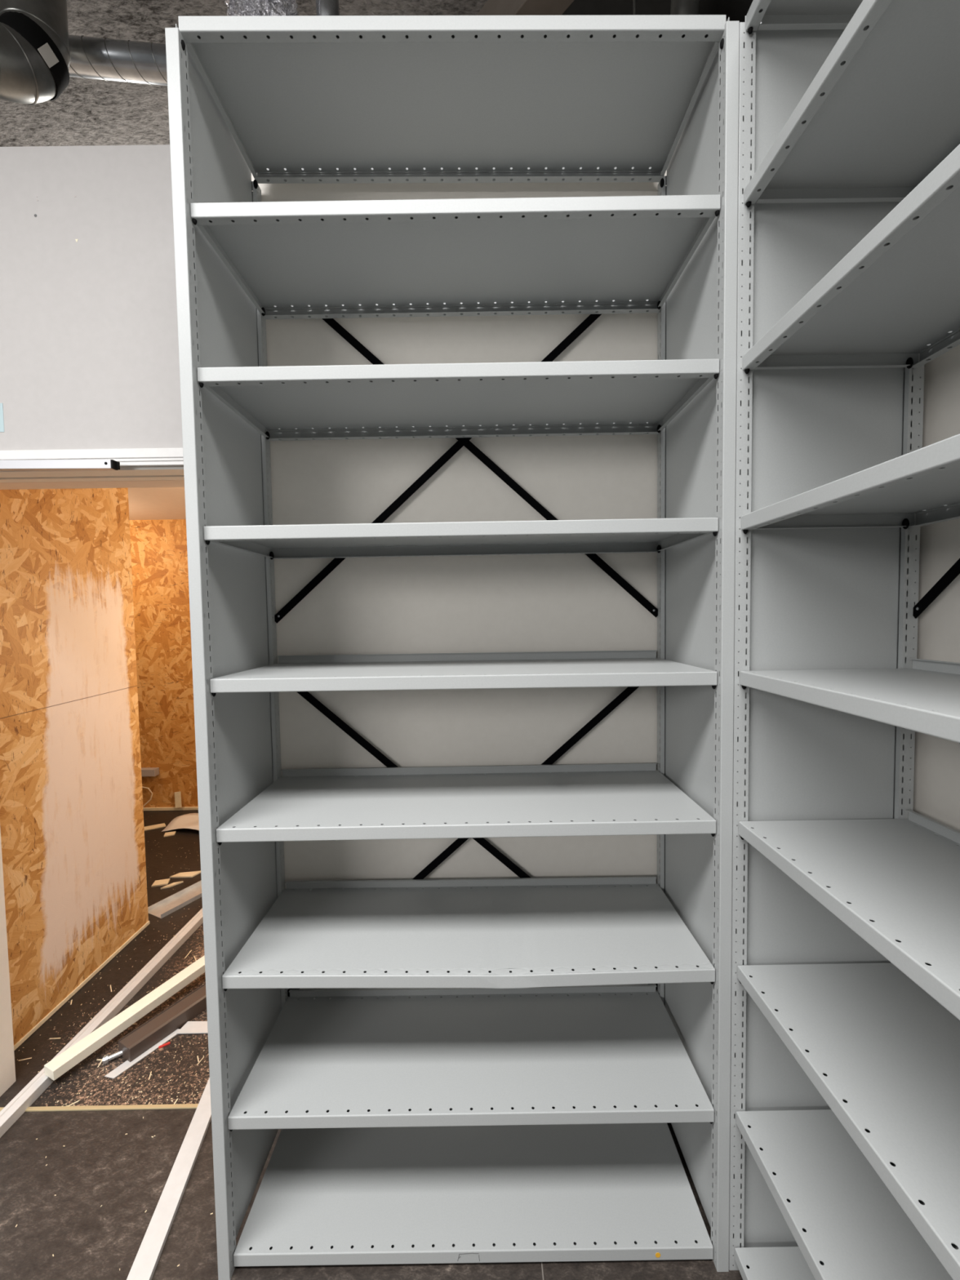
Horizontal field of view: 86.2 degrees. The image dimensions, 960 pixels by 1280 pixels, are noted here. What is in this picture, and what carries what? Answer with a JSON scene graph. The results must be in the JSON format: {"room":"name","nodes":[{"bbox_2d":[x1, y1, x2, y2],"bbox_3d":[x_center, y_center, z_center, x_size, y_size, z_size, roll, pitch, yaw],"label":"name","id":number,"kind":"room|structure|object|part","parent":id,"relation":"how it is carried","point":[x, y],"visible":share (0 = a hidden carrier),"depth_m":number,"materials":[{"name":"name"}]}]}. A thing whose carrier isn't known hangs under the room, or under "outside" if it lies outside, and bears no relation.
{"room":"storage room","nodes":[
{"label":"storage room","id":0,"kind":"room"},
{"bbox_2d":[0,829,15,1096],"bbox_3d":[-3.114,0.524,1.680,2.996,2.045,0.068,-1,3,0],"label":"wall pier","id":1,"kind":"object","parent":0,"point":[7,1069],"visible":1,"depth_m":1.73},
{"bbox_2d":[0,488,148,1044],"bbox_3d":[-1.809,0.299,2.174,0.135,2.394,0.872,-1,3,0],"label":"wall","id":2,"kind":"structure","parent":0,"point":[72,828],"depth_m":2.15,"materials":[{"name":"brown wood"}]},
{"bbox_2d":[13,920,150,1050],"bbox_3d":[-1.720,1.489,2.232,0.006,0.015,0.872,-1,3,0],"label":"baseboard","id":3,"kind":"structure","parent":2,"relation":"attached to","point":[71,994],"depth_m":2.18,"materials":[{"name":"beige wood"}]},
{"bbox_2d":[128,487,186,519],"bbox_3d":[-2.038,-0.952,2.993,5.200,0.045,2.650,-1,3,0],"label":"ceiling","id":4,"kind":"structure","parent":0,"point":[144,503],"depth_m":3.59,"materials":[{"name":"paint"}]},
{"bbox_2d":[128,519,198,807],"bbox_3d":[-2.024,0.201,4.278,5.200,2.392,0.115,-1,3,0],"label":"wall","id":5,"kind":"structure","parent":0,"point":[158,548],"depth_m":4.22,"materials":[{"name":"brown wood"}]},
{"bbox_2d":[142,786,152,807],"bbox_3d":[-2.756,1.306,4.228,0.110,0.213,0.020,-1,3,-8],"label":"loose cable","id":6,"kind":"object","parent":5,"relation":"attached to","point":[142,786],"visible":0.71,"depth_m":4.23,"materials":[{"name":"beige plastic"}]},
{"bbox_2d":[141,767,159,776],"bbox_3d":[-2.938,1.093,4.229,0.545,0.058,0.059,-1,3,0],"label":"wood block","id":7,"kind":"object","parent":5,"relation":"attached to","point":[145,771],"visible":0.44,"depth_m":4.20,"materials":[{"name":"beige wood"}]},
{"bbox_2d":[142,806,198,810],"bbox_3d":[-1.956,1.394,4.265,4.500,0.020,0.024,-1,3,0],"label":"baseboard","id":8,"kind":"structure","parent":5,"relation":"attached to","point":[174,808],"depth_m":4.25,"materials":[{"name":"beige wood"}]},
{"bbox_2d":[0,0,487,146],"bbox_3d":[-1.159,-2.677,0.936,7.000,0.150,7.000,-1,3,0],"label":"ceiling","id":9,"kind":"structure","parent":0,"point":[89,112],"depth_m":2.49,"materials":[{"name":"concrete"}]},
{"bbox_2d":[0,0,71,105],"bbox_3d":[-1.625,-2.134,1.474,0.187,0.842,0.702,1,3,37],"label":"duct elbow","id":10,"kind":"object","parent":9,"relation":"hanging from","point":[35,58],"visible":1,"depth_m":1.63,"materials":[{"name":"silver metal"}]},
{"bbox_3d":[-1.389,-1.882,1.650,0.013,0.062,0.060,0,3,12],"label":"label plate","id":11,"kind":"part","parent":10,"relation":"part of","materials":[{"name":"white paper"}]},
{"bbox_2d":[68,35,167,85],"bbox_3d":[-1.503,-2.123,1.863,1.511,0.259,0.108,-1,3,0],"label":"spiral duct","id":12,"kind":"object","parent":10,"relation":"attached to","point":[105,59],"visible":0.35,"depth_m":1.83,"materials":[{"name":"silver metal"}]},
{"bbox_2d":[315,0,339,15],"bbox_3d":[-0.491,-2.229,1.621,0.089,0.832,0.072,-1,3,0],"label":"vent pipe","id":13,"kind":"object","parent":9,"relation":"attached to","point":[323,7],"visible":0.18,"depth_m":1.60,"materials":[{"name":"silver metal"}]},
{"bbox_2d":[224,0,297,16],"bbox_3d":[-0.692,-2.041,1.618,0.269,0.500,0.226,-1,3,0],"label":"flexible duct","id":14,"kind":"object","parent":13,"relation":"attached to","point":[236,7],"visible":0.2,"depth_m":1.55,"materials":[{"name":"silver metal"}]},
{"bbox_2d":[633,0,635,14],"bbox_3d":[0.509,-2.188,1.689,0.016,0.950,0.009,2,4,45],"label":"hanging rod","id":15,"kind":"object","parent":9,"relation":"hanging from","point":[634,1],"visible":0.02,"depth_m":1.69,"materials":[{"name":"black metal"}]},
{"bbox_2d":[561,0,752,22],"bbox_3d":[1.018,-2.350,2.812,1.445,0.650,1.700,-1,3,0],"label":"air duct","id":16,"kind":"object","parent":9,"relation":"hanging from","point":[735,10],"visible":0.02,"depth_m":1.96,"materials":[{"name":"black metal"}]},
{"bbox_2d":[670,0,700,14],"bbox_3d":[0.679,-2.190,1.662,0.164,0.957,0.119,-1,3,0],"label":"pipe","id":17,"kind":"object","parent":9,"relation":"attached to","point":[677,6],"visible":0.13,"depth_m":1.62,"materials":[{"name":"grey metal"}]},
{"bbox_2d":[0,144,666,991],"bbox_3d":[-1.719,0.026,1.645,5.800,3.000,0.139,-1,3,0],"label":"wall","id":18,"kind":"structure","parent":0,"point":[531,602],"depth_m":1.56,"materials":[{"name":"white paint"}]},
{"bbox_2d":[0,403,4,431],"bbox_3d":[-1.481,-0.677,1.561,0.058,0.086,0.001,-1,3,0],"label":"tape strip","id":19,"kind":"object","parent":18,"relation":"attached to","point":[2,420],"visible":1,"depth_m":1.56,"materials":[{"name":"grey plastic"}]},
{"bbox_2d":[0,459,119,471],"bbox_3d":[-1.736,-0.518,1.533,1.312,0.028,0.041,0,3,0],"label":"rail","id":20,"kind":"object","parent":18,"relation":"attached to","point":[5,464],"visible":1,"depth_m":1.51,"materials":[{"name":"grey metal"}]},
{"bbox_2d":[0,448,183,466],"bbox_3d":[-2.443,-0.534,1.558,3.370,0.051,0.015,-1,3,0],"label":"trim","id":21,"kind":"structure","parent":18,"relation":"attached to","point":[135,457],"depth_m":1.55,"materials":[{"name":"white paint"}]},
{"bbox_2d":[0,466,184,482],"bbox_3d":[-2.438,-0.509,1.626,3.380,0.012,0.120,-1,3,0],"label":"trim","id":22,"kind":"structure","parent":18,"relation":"attached to","point":[169,473],"depth_m":1.62,"materials":[{"name":"beige wood"}]},
{"bbox_2d":[0,480,184,489],"bbox_3d":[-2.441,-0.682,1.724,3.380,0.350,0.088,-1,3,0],"label":"trim","id":23,"kind":"structure","parent":18,"relation":"attached to","point":[153,483],"depth_m":1.73,"materials":[{"name":"paint"}]},
{"bbox_2d":[0,809,742,1279],"bbox_3d":[-1.294,1.546,1.139,6.600,0.001,7.000,-1,3,0],"label":"floor","id":24,"kind":"structure","parent":0,"point":[98,1164],"depth_m":1.48,"materials":[{"name":"concrete"}]},
{"bbox_2d":[0,1103,198,1111],"bbox_3d":[-1.421,1.521,1.662,1.550,0.005,0.013,-1,3,0],"label":"trim","id":25,"kind":"structure","parent":24,"relation":"on","point":[180,1105],"depth_m":1.66,"materials":[{"name":"beige wood"}]},
{"bbox_2d":[0,908,203,1137],"bbox_3d":[-1.480,1.482,2.176,0.048,0.034,1.561,-1,3,1],"label":"batten","id":26,"kind":"object","parent":24,"relation":"on","point":[17,1106],"visible":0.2,"depth_m":2.02,"materials":[{"name":"white paint"}]},
{"bbox_2d":[44,955,204,1080],"bbox_3d":[-1.181,1.417,2.314,0.058,0.067,1.290,0,3,26],"label":"plank","id":27,"kind":"object","parent":26,"relation":"on","point":[72,1056],"visible":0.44,"depth_m":1.93,"materials":[{"name":"beige paint"}]},
{"bbox_2d":[102,1050,122,1065],"bbox_3d":[-1.306,1.500,1.854,0.094,0.028,0.028,-3,3,-32],"label":"anchor","id":28,"kind":"object","parent":24,"relation":"on","point":[106,1059],"visible":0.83,"depth_m":1.84,"materials":[{"name":"silver metal"}]},
{"bbox_2d":[15,842,213,1271],"bbox_3d":[-1.807,1.486,2.527,2.188,0.008,3.281,-1,3,0],"label":"sawdust","id":29,"kind":"object","parent":24,"relation":"on","point":[158,842],"visible":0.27,"depth_m":1.82},
{"bbox_2d":[104,1028,179,1078],"bbox_3d":[-1.224,1.508,1.877,0.041,0.002,0.250,1,3,31],"label":"strip","id":30,"kind":"object","parent":24,"relation":"on","point":[126,1064],"visible":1,"depth_m":1.84,"materials":[{"name":"white paint"}]},
{"bbox_2d":[143,822,165,831],"bbox_3d":[-2.534,1.428,3.883,0.261,0.008,0.075,-3,3,-33],"label":"wood offcut","id":31,"kind":"object","parent":24,"relation":"on","point":[160,825],"visible":0.64,"depth_m":3.91,"materials":[{"name":"beige wood"}]},
{"bbox_2d":[151,878,169,887],"bbox_3d":[-1.915,1.457,3.077,0.084,0.008,0.064,-2,3,-18],"label":"wood offcut","id":32,"kind":"object","parent":24,"relation":"on","point":[163,882],"visible":1,"depth_m":3.07,"materials":[{"name":"beige wood"}]},
{"bbox_2d":[118,982,206,1062],"bbox_3d":[-1.072,1.462,2.223,0.080,0.054,0.861,1,3,30],"label":"wooden plank","id":33,"kind":"object","parent":24,"relation":"on","point":[134,1044],"visible":0.41,"depth_m":1.95,"materials":[{"name":"brown wood"}]},
{"bbox_2d":[158,1041,169,1048],"bbox_3d":[-1.172,1.504,1.903,0.036,0.004,0.008,-3,3,-34],"label":"plastic shred","id":34,"kind":"object","parent":24,"relation":"on","point":[166,1043],"visible":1,"depth_m":1.90,"materials":[{"name":"red plastic"}]},
{"bbox_2d":[126,1077,211,1279],"bbox_3d":[-0.840,1.519,1.389,0.054,0.015,0.911,-1,3,-9],"label":"board","id":35,"kind":"object","parent":24,"relation":"on","point":[147,1258],"visible":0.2,"depth_m":1.39,"materials":[{"name":"white paint"}]},
{"bbox_2d":[164,831,176,836],"bbox_3d":[-2.284,1.429,3.776,0.070,0.008,0.065,-2,3,-23],"label":"wood offcut","id":36,"kind":"object","parent":24,"relation":"on","point":[169,833],"visible":1,"depth_m":3.77,"materials":[{"name":"beige wood"}]},
{"bbox_2d":[160,880,183,888],"bbox_3d":[-1.834,1.458,3.050,0.029,0.008,0.115,1,4,40],"label":"wood offcut","id":37,"kind":"object","parent":24,"relation":"on","point":[172,884],"visible":1,"depth_m":3.05,"materials":[{"name":"beige wood"}]},
{"bbox_2d":[147,880,201,918],"bbox_3d":[-1.641,1.452,2.965,0.136,0.022,0.492,0,3,26],"label":"channel","id":38,"kind":"object","parent":24,"relation":"on","point":[185,896],"visible":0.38,"depth_m":2.87,"materials":[{"name":"wood"}]},
{"bbox_2d":[174,791,182,808],"bbox_3d":[-2.499,1.322,4.242,0.063,0.132,0.032,-1,3,0],"label":"wood block","id":39,"kind":"object","parent":24,"relation":"on","point":[178,803],"visible":1,"depth_m":4.24,"materials":[{"name":"beige wood"}]},
{"bbox_2d":[161,813,199,831],"bbox_3d":[-2.084,1.391,3.907,0.703,0.067,0.262,0,3,11],"label":"metal sheet","id":40,"kind":"object","parent":24,"relation":"on","point":[190,820],"visible":0.31,"depth_m":3.94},
{"bbox_2d":[169,871,200,878],"bbox_3d":[-1.819,1.451,3.175,0.165,0.008,0.070,-1,3,0],"label":"wood offcut","id":41,"kind":"object","parent":24,"relation":"on","point":[185,874],"visible":0.86,"depth_m":3.16,"materials":[{"name":"beige wood"}]},
{"bbox_2d":[176,1021,208,1034],"bbox_3d":[-1.097,1.497,1.982,0.120,0.003,0.057,-1,3,0],"label":"plate","id":42,"kind":"object","parent":24,"relation":"on","point":[190,1027],"visible":0.79,"depth_m":1.98,"materials":[{"name":"paint"}]},
{"bbox_2d":[164,14,739,1279],"bbox_3d":[-0.037,0.069,1.365,1.222,2.892,0.420,-1,3,0],"label":"shelving unit","id":43,"kind":"object","parent":24,"relation":"on","point":[483,1070],"visible":1,"depth_m":1.31,"materials":[{"name":"grey metal"}]},
{"bbox_3d":[-0.633,0.115,1.173,0.028,2.834,0.034,-1,3,0],"label":"post","id":44,"kind":"part","parent":43,"relation":"part of","materials":[{"name":"grey metal"}]},
{"bbox_3d":[-0.634,0.077,1.355,0.002,2.832,0.365,-1,3,0],"label":"panel","id":45,"kind":"part","parent":43,"relation":"part of","materials":[{"name":"grey metal"}]},
{"bbox_3d":[-0.634,0.097,1.557,0.028,2.834,0.034,-1,3,0],"label":"post","id":46,"kind":"part","parent":43,"relation":"part of","materials":[{"name":"grey metal"}]},
{"bbox_3d":[-0.059,-1.330,1.290,1.172,0.032,0.389,0,3,0],"label":"shelf","id":47,"kind":"part","parent":43,"relation":"part of","materials":[{"name":"grey metal"}]},
{"bbox_3d":[-0.053,-0.961,1.317,1.161,0.032,0.389,-1,3,0],"label":"shelf","id":48,"kind":"part","parent":43,"relation":"part of","materials":[{"name":"grey metal"}]},
{"bbox_3d":[-0.048,-0.609,1.334,1.161,0.032,0.389,-1,3,0],"label":"shelf","id":49,"kind":"part","parent":43,"relation":"part of","materials":[{"name":"grey metal"}]},
{"bbox_3d":[-0.043,-0.260,1.351,1.161,0.032,0.389,-1,3,0],"label":"shelf","id":50,"kind":"part","parent":43,"relation":"part of","materials":[{"name":"grey metal"}]},
{"bbox_3d":[-0.037,0.088,1.367,1.161,0.032,0.389,-1,3,0],"label":"shelf","id":51,"kind":"part","parent":43,"relation":"part of","materials":[{"name":"grey metal"}]},
{"bbox_3d":[-0.032,0.436,1.384,1.161,0.032,0.389,-1,3,0],"label":"shelf","id":52,"kind":"part","parent":43,"relation":"part of","materials":[{"name":"grey metal"}]},
{"bbox_3d":[-0.026,0.795,1.402,1.161,0.043,0.389,-1,3,0],"label":"shelf","id":53,"kind":"part","parent":43,"relation":"part of","materials":[{"name":"grey metal"}]},
{"bbox_3d":[-0.021,1.137,1.418,1.161,0.032,0.389,-1,3,0],"label":"shelf","id":54,"kind":"part","parent":43,"relation":"part of","materials":[{"name":"grey metal"}]},
{"bbox_3d":[-0.016,1.485,1.435,1.161,0.032,0.389,-1,3,0],"label":"shelf","id":55,"kind":"part","parent":43,"relation":"part of","materials":[{"name":"grey metal"}]},
{"bbox_3d":[0.559,0.078,1.561,0.028,2.834,0.034,-1,3,0],"label":"post","id":56,"kind":"part","parent":43,"relation":"part of","materials":[{"name":"grey metal"}]},
{"bbox_3d":[0.559,0.059,1.358,0.002,2.832,0.365,-1,3,0],"label":"panel","id":57,"kind":"part","parent":43,"relation":"part of","materials":[{"name":"grey metal"}]},
{"bbox_3d":[0.560,0.097,1.176,0.028,2.834,0.034,-1,3,0],"label":"post","id":58,"kind":"part","parent":43,"relation":"part of","materials":[{"name":"grey metal"}]},
{"bbox_2d":[728,0,959,1279],"bbox_3d":[0.785,0.104,0.579,0.415,2.869,1.222,-1,3,0],"label":"shelving unit","id":59,"kind":"object","parent":24,"relation":"on","point":[845,1110],"visible":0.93,"depth_m":1.10,"materials":[{"name":"grey metal"}]},
{"bbox_3d":[0.593,0.096,1.176,0.034,2.834,0.028,-1,3,0],"label":"post","id":60,"kind":"part","parent":59,"relation":"part of","materials":[{"name":"grey metal"}]},
{"bbox_3d":[0.806,1.493,0.646,0.389,0.032,1.161,-1,3,0],"label":"shelf","id":61,"kind":"part","parent":59,"relation":"part of","materials":[{"name":"grey metal"}]},
{"bbox_3d":[0.763,-1.289,0.512,0.389,0.032,1.161,-1,3,0],"label":"shelf","id":62,"kind":"part","parent":59,"relation":"part of","materials":[{"name":"grey metal"}]},
{"bbox_3d":[0.774,0.065,1.175,0.360,2.832,0.002,-1,3,0],"label":"panel","id":63,"kind":"part","parent":59,"relation":"part of","materials":[{"name":"grey metal"}]},
{"bbox_3d":[0.801,1.152,0.630,0.389,0.032,1.161,-1,3,0],"label":"shelf","id":64,"kind":"part","parent":59,"relation":"part of","materials":[{"name":"grey metal"}]},
{"bbox_3d":[0.795,0.797,0.613,0.389,0.032,1.161,-1,3,0],"label":"shelf","id":65,"kind":"part","parent":59,"relation":"part of","materials":[{"name":"grey metal"}]},
{"bbox_3d":[0.790,0.457,0.596,0.389,0.032,1.161,-1,3,0],"label":"shelf","id":66,"kind":"part","parent":59,"relation":"part of","materials":[{"name":"grey metal"}]},
{"bbox_3d":[0.785,0.111,0.580,0.389,0.032,1.161,-1,3,0],"label":"shelf","id":67,"kind":"part","parent":59,"relation":"part of","materials":[{"name":"grey metal"}]},
{"bbox_3d":[0.779,-0.236,0.563,0.389,0.032,1.161,-1,3,0],"label":"shelf","id":68,"kind":"part","parent":59,"relation":"part of","materials":[{"name":"grey metal"}]},
{"bbox_3d":[0.774,-0.584,0.546,0.389,0.032,1.161,-1,3,0],"label":"shelf","id":69,"kind":"part","parent":59,"relation":"part of","materials":[{"name":"grey metal"}]},
{"bbox_3d":[0.768,-0.934,0.529,0.389,0.032,1.161,-1,3,0],"label":"shelf","id":70,"kind":"part","parent":59,"relation":"part of","materials":[{"name":"grey metal"}]},
{"bbox_3d":[0.974,0.090,1.177,0.034,2.834,0.028,-1,3,0],"label":"post","id":71,"kind":"part","parent":59,"relation":"part of","materials":[{"name":"grey metal"}]},
{"bbox_2d":[476,0,574,15],"bbox_3d":[0.449,-2.180,1.440,0.124,0.160,3.200,-3,4,-41],"label":"ceiling beam","id":72,"kind":"structure","parent":0,"point":[491,7],"depth_m":1.72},
{"bbox_2d":[912,344,959,831],"bbox_3d":[1.093,0.068,-0.119,0.148,3.000,3.411,-1,3,0],"label":"wall","id":73,"kind":"structure","parent":0,"point":[936,780],"depth_m":1.13,"materials":[{"name":"white paint"}]}
]}

